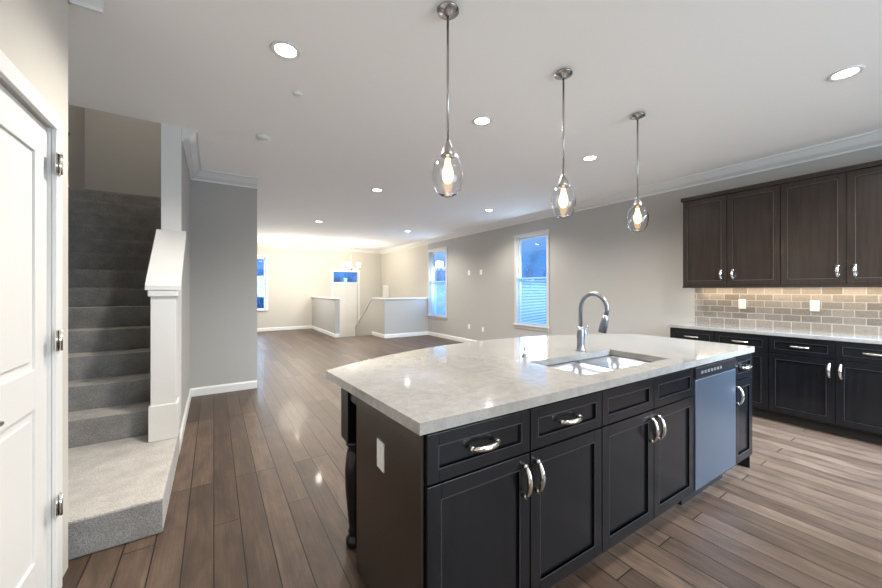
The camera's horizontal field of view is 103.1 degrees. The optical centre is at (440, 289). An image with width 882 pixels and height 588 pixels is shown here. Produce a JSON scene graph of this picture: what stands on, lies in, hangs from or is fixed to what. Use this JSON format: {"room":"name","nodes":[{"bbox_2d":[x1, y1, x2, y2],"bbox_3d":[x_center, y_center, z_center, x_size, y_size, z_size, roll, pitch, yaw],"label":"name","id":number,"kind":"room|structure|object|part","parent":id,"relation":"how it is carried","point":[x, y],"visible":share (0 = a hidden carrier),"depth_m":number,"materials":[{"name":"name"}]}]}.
{"room":"kitchen","nodes":[
{"label":"kitchen","id":0,"kind":"room"},
{"bbox_2d":[0,0,67,577],"bbox_3d":[-0.327,-0.085,-0.689,0.120,2.850,5.600,0,0,-33],"label":"wall door","id":1,"kind":"structure","parent":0,"point":[33,33],"depth_m":1.53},
{"bbox_2d":[0,50,62,587],"bbox_3d":[-1.508,0.285,1.179,0.175,2.110,0.900,0,0,-33],"label":"door frame","id":2,"kind":"structure","parent":1,"relation":"in","point":[9,73],"depth_m":1.52,"materials":[{"name":"white wood"}]},
{"bbox_2d":[0,84,46,587],"bbox_3d":[-1.507,0.318,1.179,0.040,2.028,0.752,0,0,-33],"label":"door","id":3,"kind":"structure","parent":2,"relation":"in","point":[23,138],"depth_m":1.32,"materials":[{"name":"white wood"}]},
{"bbox_3d":[-1.483,0.195,1.239,0.067,1.580,0.754,0,0,-33],"label":"left door hardware","id":4,"kind":"part","parent":2,"relation":"part of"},
{"bbox_2d":[68,104,84,188],"bbox_3d":[-4.243,-1.460,3.266,0.120,5.600,5.640,0,0,-33],"label":"wall","id":5,"kind":"structure","parent":0,"point":[76,114],"depth_m":5.23,"materials":[{"name":"grey paint"}]},
{"bbox_2d":[85,108,160,196],"bbox_3d":[-5.080,-1.460,6.014,1.470,5.600,0.120,0,0,-33],"label":"wall","id":6,"kind":"structure","parent":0,"point":[123,153],"depth_m":5.81,"materials":[{"name":"grey paint"}]},
{"bbox_2d":[181,127,189,422],"bbox_3d":[-3.483,-1.460,4.767,0.150,5.600,3.710,0,0,-33],"label":"wall","id":7,"kind":"structure","parent":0,"point":[185,180],"depth_m":3.70,"materials":[{"name":"grey paint"}]},
{"bbox_2d":[190,180,256,387],"bbox_3d":[-2.877,-0.085,4.660,0.750,2.850,0.150,0,0,-33],"label":"wall","id":8,"kind":"structure","parent":0,"point":[223,218],"depth_m":4.58,"materials":[{"name":"grey paint"}]},
{"bbox_2d":[179,325,475,453],"bbox_3d":[-0.578,1.288,5.288,5.970,0.105,15.900,0,0,-33],"label":"baseboard","id":9,"kind":"structure","parent":8,"relation":"attached to","point":[199,391],"depth_m":4.62,"materials":[{"name":"white wood"}]},
{"bbox_2d":[257,246,380,327],"bbox_3d":[-4.492,0.390,12.297,5.100,3.800,0.120,0,0,-33],"label":"wall","id":10,"kind":"structure","parent":0,"point":[294,275],"depth_m":12.06,"materials":[{"name":"grey paint"}]},
{"bbox_2d":[257,255,267,310],"bbox_3d":[-6.072,-0.233,11.223,0.950,1.805,0.130,0,0,-33],"label":"window","id":11,"kind":"structure","parent":10,"relation":"in","point":[258,256],"depth_m":11.42,"materials":[{"name":"white wood"}]},
{"bbox_2d":[334,284,356,336],"bbox_3d":[-3.503,1.038,12.868,0.880,2.485,0.150,0,0,-33],"label":"door leaf","id":12,"kind":"structure","parent":10,"relation":"in","point":[347,293],"depth_m":12.93,"materials":[{"name":"white wood"}]},
{"bbox_2d":[331,269,359,319],"bbox_3d":[-3.497,0.770,12.857,1.080,3.040,0.023,0,0,-33],"label":"trim","id":13,"kind":"structure","parent":10,"relation":"attached to","point":[332,270],"depth_m":12.87,"materials":[{"name":"white wood"}]},
{"bbox_2d":[334,282,356,283],"bbox_3d":[-3.536,-0.250,12.918,0.900,0.080,0.080,0,0,-33],"label":"bar","id":14,"kind":"object","parent":13,"relation":"attached to","point":[334,282],"depth_m":12.88,"materials":[{"name":"white wood"}]},
{"bbox_2d":[311,296,340,337],"bbox_3d":[-3.685,0.782,11.067,0.165,1.115,2.817,0,0,-33],"label":"wall","id":15,"kind":"structure","parent":0,"point":[325,310],"depth_m":10.64,"materials":[{"name":"grey paint"}]},
{"bbox_2d":[355,297,427,337],"bbox_3d":[-1.598,1.258,11.124,1.517,2.065,2.440,0,0,-33],"label":"wall","id":16,"kind":"structure","parent":0,"point":[382,317],"depth_m":10.14,"materials":[{"name":"grey paint"}]},
{"bbox_2d":[381,245,433,313],"bbox_3d":[-1.427,0.390,12.368,0.120,3.800,4.300,0,0,-33],"label":"wall","id":17,"kind":"structure","parent":0,"point":[405,272],"depth_m":11.86,"materials":[{"name":"grey paint"}]},
{"bbox_2d":[383,285,388,297],"bbox_3d":[-2.073,0.050,13.200,0.053,0.460,0.500,0,0,-33],"label":"box","id":18,"kind":"object","parent":17,"relation":"attached to","point":[385,287],"visible":1,"depth_m":13.11,"materials":[{"name":"white plastic"}]},
{"bbox_2d":[62,328,881,587],"bbox_3d":[-1.534,1.490,5.025,8.100,0.300,16.500,0,0,-33],"label":"floor","id":19,"kind":"structure","parent":0,"point":[258,495],"depth_m":2.15,"materials":[{"name":"brown wood"}]},
{"bbox_2d":[68,123,185,559],"bbox_3d":[-3.587,-0.396,3.750,1.502,3.472,5.293,0,0,-33],"label":"stairs","id":20,"kind":"structure","parent":19,"relation":"on","point":[126,251],"depth_m":2.88,"materials":[{"name":"carpet"}]},
{"bbox_2d":[326,292,754,587],"bbox_3d":[0.777,0.676,2.404,2.935,1.328,1.375,0,0,-32],"label":"kitchen island","id":21,"kind":"object","parent":19,"relation":"on","point":[519,462],"visible":1,"depth_m":1.57,"materials":[{"name":"black wood"}]},
{"bbox_2d":[377,438,384,472],"bbox_3d":[-0.246,0.670,1.420,0.008,0.115,0.072,0,0,-32],"label":"outlet","id":22,"kind":"object","parent":21,"relation":"attached to","point":[380,441],"depth_m":1.41,"materials":[{"name":"white plastic"}]},
{"bbox_2d":[326,334,754,435],"bbox_3d":[0.765,0.446,2.423,2.935,0.040,1.330,0,0,-32],"label":"island countertop","id":23,"kind":"structure","parent":21,"relation":"on","point":[438,388],"depth_m":1.79,"materials":[{"name":"stone"}]},
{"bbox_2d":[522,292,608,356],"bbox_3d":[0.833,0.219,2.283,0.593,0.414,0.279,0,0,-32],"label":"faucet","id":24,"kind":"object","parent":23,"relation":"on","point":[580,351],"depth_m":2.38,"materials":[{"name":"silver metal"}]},
{"bbox_2d":[548,355,649,374],"bbox_3d":[0.971,0.562,2.127,0.820,0.190,0.390,0,0,-32],"label":"sink","id":25,"kind":"object","parent":23,"relation":"in","point":[591,364],"depth_m":2.31,"materials":[{"name":"silver metal"}]},
{"bbox_2d":[678,358,735,504],"bbox_3d":[1.769,0.906,2.312,0.600,0.868,0.102,0,0,-32],"label":"dishwasher","id":26,"kind":"object","parent":21,"relation":"in","point":[714,381],"depth_m":2.25,"materials":[{"name":"silver metal"}]},
{"bbox_2d":[667,322,881,444],"bbox_3d":[3.832,0.883,3.362,0.665,0.914,2.785,0,0,-33],"label":"base cabinet","id":27,"kind":"object","parent":19,"relation":"on","point":[826,381],"visible":0.7,"depth_m":3.33,"materials":[{"name":"black wood"}]},
{"bbox_2d":[667,322,881,344],"bbox_3d":[3.846,0.445,3.371,0.630,0.038,2.785,0,0,-33],"label":"countertop","id":28,"kind":"structure","parent":27,"relation":"on","point":[867,338],"depth_m":3.59,"materials":[{"name":"stone"}]},
{"bbox_2d":[68,0,881,250],"bbox_3d":[-1.492,-1.635,5.052,8.200,0.250,16.500,0,0,-33],"label":"ceiling","id":29,"kind":"structure","parent":0,"point":[717,84],"depth_m":2.66,"materials":[{"name":"white paint"}]},
{"bbox_2d":[256,134,270,141],"bbox_3d":[-1.753,-1.492,3.452,0.130,0.035,0.130,0,0,-33],"label":"smoke detector","id":30,"kind":"object","parent":29,"relation":"attached to","point":[261,137],"visible":1,"depth_m":3.42,"materials":[{"name":"white plastic"}]},
{"bbox_2d":[270,40,300,59],"bbox_3d":[-0.978,-1.506,2.203,0.180,0.008,0.180,0,0,-33],"label":"recessed light","id":31,"kind":"object","parent":29,"relation":"in","point":[286,50],"visible":1,"depth_m":2.20,"materials":[{"name":"white"}]},
{"bbox_2d":[293,91,302,96],"bbox_3d":[-1.099,-1.500,2.684,0.070,0.020,0.070,0,0,-33],"label":"smoke detector","id":32,"kind":"object","parent":29,"relation":"attached to","point":[295,93],"visible":1,"depth_m":2.67,"materials":[{"name":"white plastic"}]},
{"bbox_2d":[341,243,360,270],"bbox_3d":[-2.913,-1.065,11.373,0.664,0.890,0.637,0,0,-33],"label":"chandelier","id":33,"kind":"object","parent":29,"relation":"hanging from","point":[349,264],"visible":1,"depth_m":11.29,"materials":[{"name":"silver metal"}]},
{"bbox_3d":[-2.913,-1.065,11.373,0.523,0.890,0.500,0,0,-33],"label":"frame","id":34,"kind":"part","parent":33,"relation":"part of","materials":[{"name":"silver metal"}]},
{"bbox_2d":[371,188,382,191],"bbox_3d":[-0.965,-1.506,5.287,0.180,0.008,0.180,0,0,-33],"label":"recessed light","id":35,"kind":"object","parent":29,"relation":"in","point":[374,189],"visible":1,"depth_m":5.29,"materials":[{"name":"white"}]},
{"bbox_2d":[432,1,462,196],"bbox_3d":[0.036,-1.006,1.872,0.166,1.008,0.166,0,0,-33],"label":"pendant light","id":36,"kind":"object","parent":29,"relation":"hanging from","point":[447,173],"visible":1,"depth_m":1.83,"materials":[{"name":"clear glass"}]},
{"bbox_3d":[0.036,-0.614,1.872,0.166,0.223,0.166,0,0,-33],"label":"lamp shade","id":37,"kind":"part","parent":36,"relation":"part of","materials":[{"name":"clear glass"}]},
{"bbox_2d":[472,116,491,125],"bbox_3d":[0.368,-1.506,3.124,0.180,0.008,0.180,0,0,-33],"label":"recessed light","id":38,"kind":"object","parent":29,"relation":"in","point":[481,120],"visible":1,"depth_m":3.12,"materials":[{"name":"white"}]},
{"bbox_2d":[551,68,575,217],"bbox_3d":[0.847,-1.006,2.422,0.166,1.008,0.166,0,0,-33],"label":"pendant light","id":39,"kind":"object","parent":29,"relation":"hanging from","point":[563,199],"visible":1,"depth_m":2.38,"materials":[{"name":"clear glass"}]},
{"bbox_3d":[0.847,-0.614,2.422,0.166,0.223,0.166,0,0,-33],"label":"lamp shade","id":40,"kind":"part","parent":39,"relation":"part of","materials":[{"name":"clear glass"}]},
{"bbox_2d":[582,155,597,160],"bbox_3d":[1.704,-1.506,4.004,0.180,0.008,0.180,0,0,-33],"label":"recessed light","id":41,"kind":"object","parent":29,"relation":"in","point":[590,157],"visible":1,"depth_m":4.00,"materials":[{"name":"white"}]},
{"bbox_2d":[627,112,648,231],"bbox_3d":[1.687,-1.006,3.003,0.166,1.008,0.166,0,0,-33],"label":"pendant light","id":42,"kind":"object","parent":29,"relation":"hanging from","point":[637,216],"visible":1,"depth_m":2.96,"materials":[{"name":"clear glass"}]},
{"bbox_3d":[1.687,-0.614,3.003,0.166,0.223,0.166,0,0,-33],"label":"lamp shade","id":43,"kind":"part","parent":42,"relation":"part of","materials":[{"name":"clear glass"}]},
{"bbox_2d":[826,65,865,81],"bbox_3d":[2.817,-1.506,2.437,0.180,0.008,0.180,0,0,-33],"label":"recessed light","id":44,"kind":"object","parent":29,"relation":"in","point":[848,72],"visible":1,"depth_m":2.44,"materials":[{"name":"white plastic"}]},
{"bbox_2d":[428,146,881,340],"bbox_3d":[2.983,0.390,5.395,0.120,3.800,12.200,0,0,-33],"label":"wall","id":45,"kind":"structure","parent":0,"point":[639,275],"depth_m":5.87,"materials":[{"name":"grey paint"}]},
{"bbox_2d":[427,246,446,319],"bbox_3d":[-0.075,-0.182,10.062,0.165,2.025,1.040,0,0,-33],"label":"window","id":46,"kind":"structure","parent":45,"relation":"in","point":[431,251],"depth_m":10.41,"materials":[{"name":"white"}]},
{"bbox_2d":[430,281,445,315],"bbox_3d":[-0.083,0.228,10.058,0.033,0.965,0.872,0,0,-33],"label":"window blind","id":47,"kind":"object","parent":46,"relation":"attached to","point":[434,283],"visible":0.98,"depth_m":10.05,"materials":[{"name":"blue"}]},
{"bbox_2d":[67,0,881,253],"bbox_3d":[-0.587,-1.447,5.283,6.190,0.124,15.900,0,0,-33],"label":"crown molding","id":48,"kind":"structure","parent":45,"relation":"attached to","point":[190,138],"depth_m":4.43,"materials":[{"name":"white"}]},
{"bbox_2d":[513,229,549,331],"bbox_3d":[1.853,-0.182,7.094,0.165,1.965,0.940,0,0,-33],"label":"window","id":49,"kind":"structure","parent":45,"relation":"in","point":[517,238],"depth_m":7.25,"materials":[{"name":"white wood"}]},
{"bbox_2d":[518,277,545,324],"bbox_3d":[1.845,0.212,7.089,0.033,0.935,0.772,0,0,-33],"label":"window blind","id":50,"kind":"object","parent":49,"relation":"attached to","point":[524,279],"visible":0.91,"depth_m":7.09,"materials":[{"name":"blue"}]},
{"bbox_2d":[681,160,881,287],"bbox_3d":[3.962,-0.598,3.407,0.398,1.145,2.780,0,0,-33],"label":"upper cabinet","id":51,"kind":"object","parent":45,"relation":"attached to","point":[822,228],"visible":1,"depth_m":3.64,"materials":[{"name":"brown wood"}]},
{"bbox_2d":[695,287,881,333],"bbox_3d":[4.127,0.175,3.521,0.003,0.501,2.730,0,0,-33],"label":"tile backsplash","id":52,"kind":"structure","parent":45,"relation":"attached to","point":[842,309],"depth_m":3.84,"materials":[{"name":"beige tile"}]},
{"bbox_2d":[738,299,745,308],"bbox_3d":[3.650,0.170,4.243,0.008,0.111,0.067,0,0,-33],"label":"outlet","id":53,"kind":"object","parent":52,"relation":"attached to","point":[741,302],"depth_m":4.24,"materials":[{"name":"white plastic"}]},
{"bbox_2d":[810,300,819,310],"bbox_3d":[3.985,0.166,3.728,0.008,0.107,0.066,0,0,-33],"label":"outlet","id":54,"kind":"object","parent":52,"relation":"attached to","point":[814,305],"depth_m":3.73,"materials":[{"name":"white plastic"}]},
{"label":"outside","id":55,"kind":"structure","parent":0,"visible":0},
{"bbox_2d":[257,236,545,323],"bbox_3d":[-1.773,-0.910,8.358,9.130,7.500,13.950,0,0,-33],"label":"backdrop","id":56,"kind":"structure","parent":55,"point":[533,250],"depth_m":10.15,"materials":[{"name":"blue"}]}
]}

